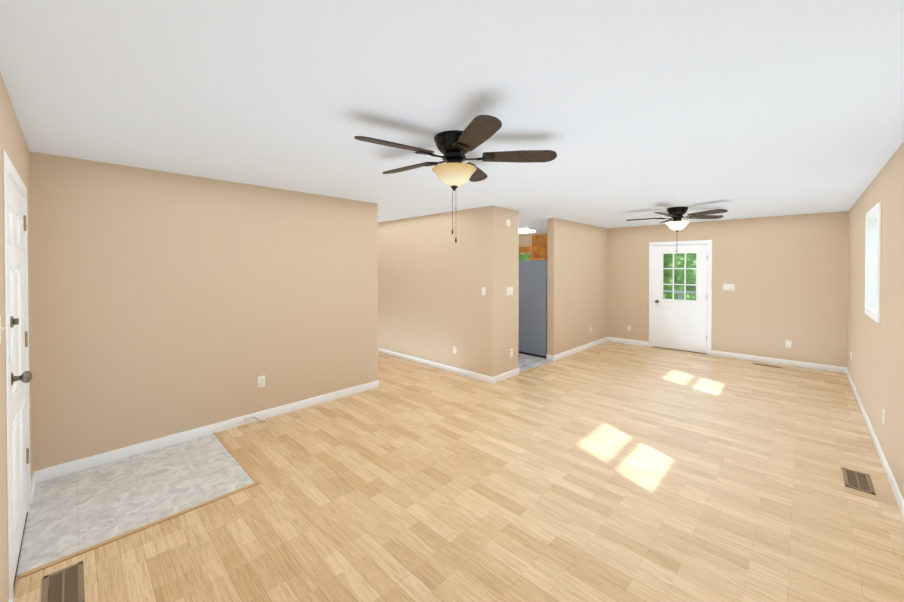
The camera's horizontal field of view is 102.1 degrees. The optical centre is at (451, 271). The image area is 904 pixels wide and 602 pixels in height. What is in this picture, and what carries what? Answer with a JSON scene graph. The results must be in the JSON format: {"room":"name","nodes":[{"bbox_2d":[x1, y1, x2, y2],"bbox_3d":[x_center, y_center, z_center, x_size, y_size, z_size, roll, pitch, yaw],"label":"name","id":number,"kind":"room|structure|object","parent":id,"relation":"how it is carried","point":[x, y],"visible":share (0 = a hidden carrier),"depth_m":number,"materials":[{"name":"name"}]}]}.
{"room":"empty living room","nodes":[
{"label":"empty living room","id":0,"kind":"room"},
{"bbox_2d":[0,73,32,601],"bbox_3d":[-1.544,0.359,1.084,4.674,2.440,0.160,1,1,44],"label":"wall","id":1,"kind":"structure","parent":0,"point":[13,144],"depth_m":1.63,"materials":[{"name":"beige paint"}]},
{"bbox_2d":[0,316,3,343],"bbox_3d":[-1.839,0.240,1.490,0.070,0.114,0.017,1,1,44],"label":"light switch","id":2,"kind":"object","parent":1,"relation":"attached to","point":[1,328],"visible":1,"depth_m":1.49,"materials":[{"name":"white plastic"}]},
{"bbox_2d":[3,150,30,600],"bbox_3d":[-2.474,0.512,1.987,1.156,2.116,0.166,1,1,44],"label":"door frame","id":3,"kind":"structure","parent":1,"relation":"attached to","point":[10,171],"depth_m":1.70,"materials":[{"name":"white paint"}]},
{"bbox_2d":[9,178,31,583],"bbox_3d":[-2.419,0.542,2.057,0.897,2.026,0.114,1,1,44],"label":"entry door","id":4,"kind":"structure","parent":1,"relation":"in","point":[20,376],"depth_m":1.99,"materials":[{"name":"white paint"}]},
{"bbox_2d":[31,470,39,502],"bbox_3d":[-2.947,1.519,2.569,0.320,0.090,0.013,1,1,44],"label":"baseboard","id":5,"kind":"structure","parent":1,"relation":"attached to","point":[36,474],"depth_m":2.61,"materials":[{"name":"white paint"}]},
{"bbox_2d":[29,151,377,470],"bbox_3d":[-2.079,0.332,3.811,0.120,2.440,3.024,1,1,44],"label":"wall","id":6,"kind":"structure","parent":0,"point":[163,304],"depth_m":3.32,"materials":[{"name":"beige paint"}]},
{"bbox_2d":[40,380,378,481],"bbox_3d":[-2.039,1.507,3.767,0.013,0.090,3.000,1,1,44],"label":"baseboard","id":7,"kind":"structure","parent":6,"relation":"attached to","point":[82,464],"depth_m":3.35,"materials":[{"name":"white paint"}]},
{"bbox_2d":[245,415,264,421],"bbox_3d":[-2.010,1.511,3.733,0.077,0.082,0.174,1,1,44],"label":"wall jack","id":8,"kind":"object","parent":7,"relation":"attached to","point":[250,417],"visible":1,"depth_m":3.71,"materials":[{"name":"white plastic"}]},
{"bbox_2d":[258,375,264,387],"bbox_3d":[-1.990,1.151,3.818,0.010,0.114,0.070,1,1,44],"label":"outlet","id":9,"kind":"object","parent":6,"relation":"attached to","point":[261,381],"visible":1,"depth_m":3.81,"materials":[{"name":"white plastic"}]},
{"bbox_2d":[378,205,497,376],"bbox_3d":[-0.860,0.305,6.451,4.047,2.440,0.120,1,1,44],"label":"wall","id":10,"kind":"structure","parent":0,"point":[434,303],"depth_m":5.68,"materials":[{"name":"beige paint"}]},
{"bbox_2d":[378,347,491,383],"bbox_3d":[-0.901,1.481,6.411,4.060,0.090,0.013,1,1,44],"label":"baseboard","id":11,"kind":"structure","parent":10,"relation":"attached to","point":[485,378],"depth_m":5.72,"materials":[{"name":"white paint"}]},
{"bbox_2d":[482,287,485,294],"bbox_3d":[0.439,0.279,5.104,0.070,0.114,0.017,1,1,44],"label":"light switch","id":12,"kind":"object","parent":10,"relation":"attached to","point":[483,290],"visible":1,"depth_m":5.10,"materials":[{"name":"white plastic"}]},
{"bbox_2d":[0,0,903,234],"bbox_3d":[0.346,-0.952,5.107,7.872,0.100,8.594,1,1,44],"label":"ceiling","id":13,"kind":"structure","parent":0,"point":[624,110],"depth_m":1.80,"materials":[{"name":"white paint"}]},
{"bbox_2d":[354,115,556,242],"bbox_3d":[-0.026,-0.530,2.407,1.247,0.688,1.265,1,1,44],"label":"ceiling fan","id":14,"kind":"object","parent":13,"relation":"hanging from","point":[452,170],"visible":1,"depth_m":2.31,"materials":[{"name":"brown wood"}]},
{"bbox_2d":[519,228,535,233],"bbox_3d":[1.291,-0.896,8.345,1.250,0.075,0.330,1,1,44],"label":"fluorescent light","id":15,"kind":"object","parent":13,"relation":"attached to","point":[526,230],"visible":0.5,"depth_m":7.91,"materials":[{"name":"white paint"}]},
{"bbox_2d":[626,206,727,255],"bbox_3d":[3.169,-0.558,5.199,1.263,0.688,1.250,1,1,44],"label":"ceiling fan","id":16,"kind":"object","parent":13,"relation":"hanging from","point":[677,223],"visible":1,"depth_m":5.14,"materials":[{"name":"black metal"}]},
{"bbox_2d":[13,341,903,601],"bbox_3d":[0.346,1.588,5.132,7.872,0.100,8.594,1,1,44],"label":"floor","id":17,"kind":"structure","parent":0,"point":[608,471],"depth_m":2.50,"materials":[{"name":"brown wood"}]},
{"bbox_2d":[41,561,84,601],"bbox_3d":[-1.915,1.568,1.800,0.360,0.007,0.145,1,1,44],"label":"floor vent","id":18,"kind":"object","parent":17,"relation":"in","point":[66,584],"visible":1,"depth_m":1.82,"materials":[{"name":"brown metal"}]},
{"bbox_2d":[16,433,253,576],"bbox_3d":[-2.269,1.561,2.694,1.172,0.004,1.134,1,1,44],"label":"floor","id":19,"kind":"structure","parent":17,"relation":"on","point":[71,513],"depth_m":2.56,"materials":[{"name":"tile"}]},
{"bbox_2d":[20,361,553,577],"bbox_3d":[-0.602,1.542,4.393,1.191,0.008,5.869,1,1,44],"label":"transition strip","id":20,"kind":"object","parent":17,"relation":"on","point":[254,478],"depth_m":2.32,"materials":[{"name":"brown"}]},
{"bbox_2d":[518,353,551,372],"bbox_3d":[0.878,1.511,7.618,3.147,0.004,3.955,1,1,44],"label":"kitchen floor","id":21,"kind":"structure","parent":17,"relation":"on","point":[526,362],"depth_m":6.18,"materials":[{"name":"grey tile"}]},
{"bbox_2d":[518,260,546,357],"bbox_3d":[1.636,0.660,6.918,0.796,1.720,0.800,1,1,44],"label":"fridge","id":22,"kind":"object","parent":21,"relation":"on","point":[532,335],"visible":0.58,"depth_m":6.54,"materials":[{"name":"grey metal"}]},
{"bbox_2d":[754,363,781,367],"bbox_3d":[5.120,1.527,5.929,0.350,0.007,0.085,1,1,44],"label":"floor vent","id":23,"kind":"object","parent":17,"relation":"in","point":[767,365],"visible":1,"depth_m":5.92,"materials":[{"name":"brown metal"}]},
{"bbox_2d":[842,468,875,494],"bbox_3d":[3.026,1.559,2.726,0.145,0.007,0.340,1,1,44],"label":"floor vent","id":24,"kind":"object","parent":17,"relation":"in","point":[857,480],"visible":1,"depth_m":2.71,"materials":[{"name":"brown metal"}]},
{"bbox_2d":[498,207,607,374],"bbox_3d":[1.968,0.304,6.556,0.120,2.440,3.955,1,1,44],"label":"wall","id":25,"kind":"structure","parent":0,"point":[577,280],"depth_m":6.46,"materials":[{"name":"beige paint"}]},
{"bbox_2d":[492,368,519,383],"bbox_3d":[0.775,1.492,5.252,0.038,0.090,0.645,1,1,44],"label":"baseboard","id":26,"kind":"structure","parent":25,"relation":"attached to","point":[514,372],"depth_m":5.21,"materials":[{"name":"white paint"}]},
{"bbox_2d":[506,287,512,294],"bbox_3d":[0.841,0.283,5.288,0.017,0.114,0.162,1,1,44],"label":"light switch","id":27,"kind":"object","parent":25,"relation":"attached to","point":[509,290],"visible":1,"depth_m":5.28,"materials":[{"name":"white plastic"}]},
{"bbox_2d":[530,234,546,259],"bbox_3d":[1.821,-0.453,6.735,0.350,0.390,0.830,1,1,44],"label":"upper cabinet","id":28,"kind":"object","parent":25,"relation":"attached to","point":[539,245],"visible":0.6,"depth_m":6.43,"materials":[{"name":"brown wood"}]},
{"bbox_2d":[552,337,607,360],"bbox_3d":[2.549,1.474,7.093,0.038,0.090,2.392,1,1,44],"label":"baseboard","id":29,"kind":"structure","parent":25,"relation":"attached to","point":[575,350],"depth_m":6.88,"materials":[{"name":"white paint"}]},
{"bbox_2d":[519,211,848,366],"bbox_3d":[3.524,0.290,7.913,6.852,2.440,0.160,1,1,44],"label":"wall","id":30,"kind":"structure","parent":0,"point":[787,275],"depth_m":6.15,"materials":[{"name":"beige paint"}]},
{"bbox_2d":[519,246,529,253],"bbox_3d":[1.680,-0.530,9.473,1.060,0.190,0.140,1,1,44],"label":"window valance","id":31,"kind":"object","parent":30,"relation":"attached to","point":[525,250],"visible":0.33,"depth_m":9.23,"materials":[{"name":"brown wood"}]},
{"bbox_2d":[608,337,648,345],"bbox_3d":[3.687,1.468,7.647,0.787,0.090,0.013,1,1,44],"label":"baseboard","id":32,"kind":"structure","parent":30,"relation":"attached to","point":[628,341],"depth_m":7.64,"materials":[{"name":"white paint"}]},
{"bbox_2d":[653,244,706,352],"bbox_3d":[4.355,0.503,7.001,0.907,2.006,0.124,1,1,44],"label":"back door","id":33,"kind":"structure","parent":30,"relation":"in","point":[678,324],"depth_m":6.99,"materials":[{"name":"white paint"}]},
{"bbox_2d":[649,240,711,354],"bbox_3d":[4.400,0.471,7.060,1.042,2.096,0.176,1,1,44],"label":"door frame","id":34,"kind":"structure","parent":30,"relation":"attached to","point":[709,277],"depth_m":6.84,"materials":[{"name":"white paint"}]},
{"bbox_2d":[723,284,734,290],"bbox_3d":[4.898,0.280,6.466,0.162,0.114,0.017,1,1,44],"label":"light switch","id":35,"kind":"object","parent":30,"relation":"attached to","point":[728,286],"visible":1,"depth_m":6.46,"materials":[{"name":"white plastic"}]},
{"bbox_2d":[711,350,843,372],"bbox_3d":[5.314,1.484,6.079,1.651,0.090,0.013,1,1,44],"label":"baseboard","id":36,"kind":"structure","parent":30,"relation":"attached to","point":[717,353],"depth_m":6.01,"materials":[{"name":"white paint"}]},
{"bbox_2d":[786,340,791,347],"bbox_3d":[5.465,1.180,5.934,0.070,0.114,0.010,1,1,44],"label":"outlet","id":37,"kind":"object","parent":30,"relation":"attached to","point":[788,343],"visible":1,"depth_m":5.93,"materials":[{"name":"white plastic"}]},
{"bbox_2d":[847,141,903,498],"bbox_3d":[3.123,0.345,2.444,0.160,2.440,8.594,1,1,44],"label":"wall","id":38,"kind":"structure","parent":0,"point":[875,366],"depth_m":2.99,"materials":[{"name":"beige paint"}]},
{"bbox_2d":[865,202,881,322],"bbox_3d":[4.065,-0.077,3.430,0.176,1.045,0.940,1,1,44],"label":"window","id":39,"kind":"structure","parent":38,"relation":"in","point":[872,262],"depth_m":3.73,"materials":[{"name":"white glass"}]},
{"bbox_2d":[844,367,903,518],"bbox_3d":[3.061,1.520,2.516,0.013,0.090,8.274,1,1,44],"label":"baseboard","id":40,"kind":"structure","parent":38,"relation":"attached to","point":[898,496],"depth_m":3.01,"materials":[{"name":"white paint"}]},
{"bbox_2d":[883,408,884,424],"bbox_3d":[3.484,1.170,2.950,0.010,0.114,0.070,1,1,44],"label":"outlet","id":41,"kind":"object","parent":38,"relation":"attached to","point":[884,416],"visible":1,"depth_m":2.94,"materials":[{"name":"white plastic"}]},
{"label":"outside","id":42,"kind":"structure","parent":0,"visible":0},
{"bbox_3d":[-0.064,1.919,7.040,70.000,0.100,70.000,1,1,44],"label":"ground","id":43,"kind":"structure","parent":42,"visible":0},
{"bbox_2d":[519,253,695,299],"bbox_3d":[6.381,-1.858,12.249,28.000,7.350,0.400,1,1,44],"label":"foliage","id":44,"kind":"object","parent":43,"relation":"on","point":[679,279],"depth_m":11.36,"materials":[{"name":"green plant"}]},
{"bbox_2d":[663,290,695,299],"bbox_3d":[5.341,1.179,8.101,3.100,1.340,2.620,1,1,44],"label":"deck","id":45,"kind":"object","parent":43,"relation":"on","point":[680,294],"depth_m":9.29,"materials":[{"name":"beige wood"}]}
]}

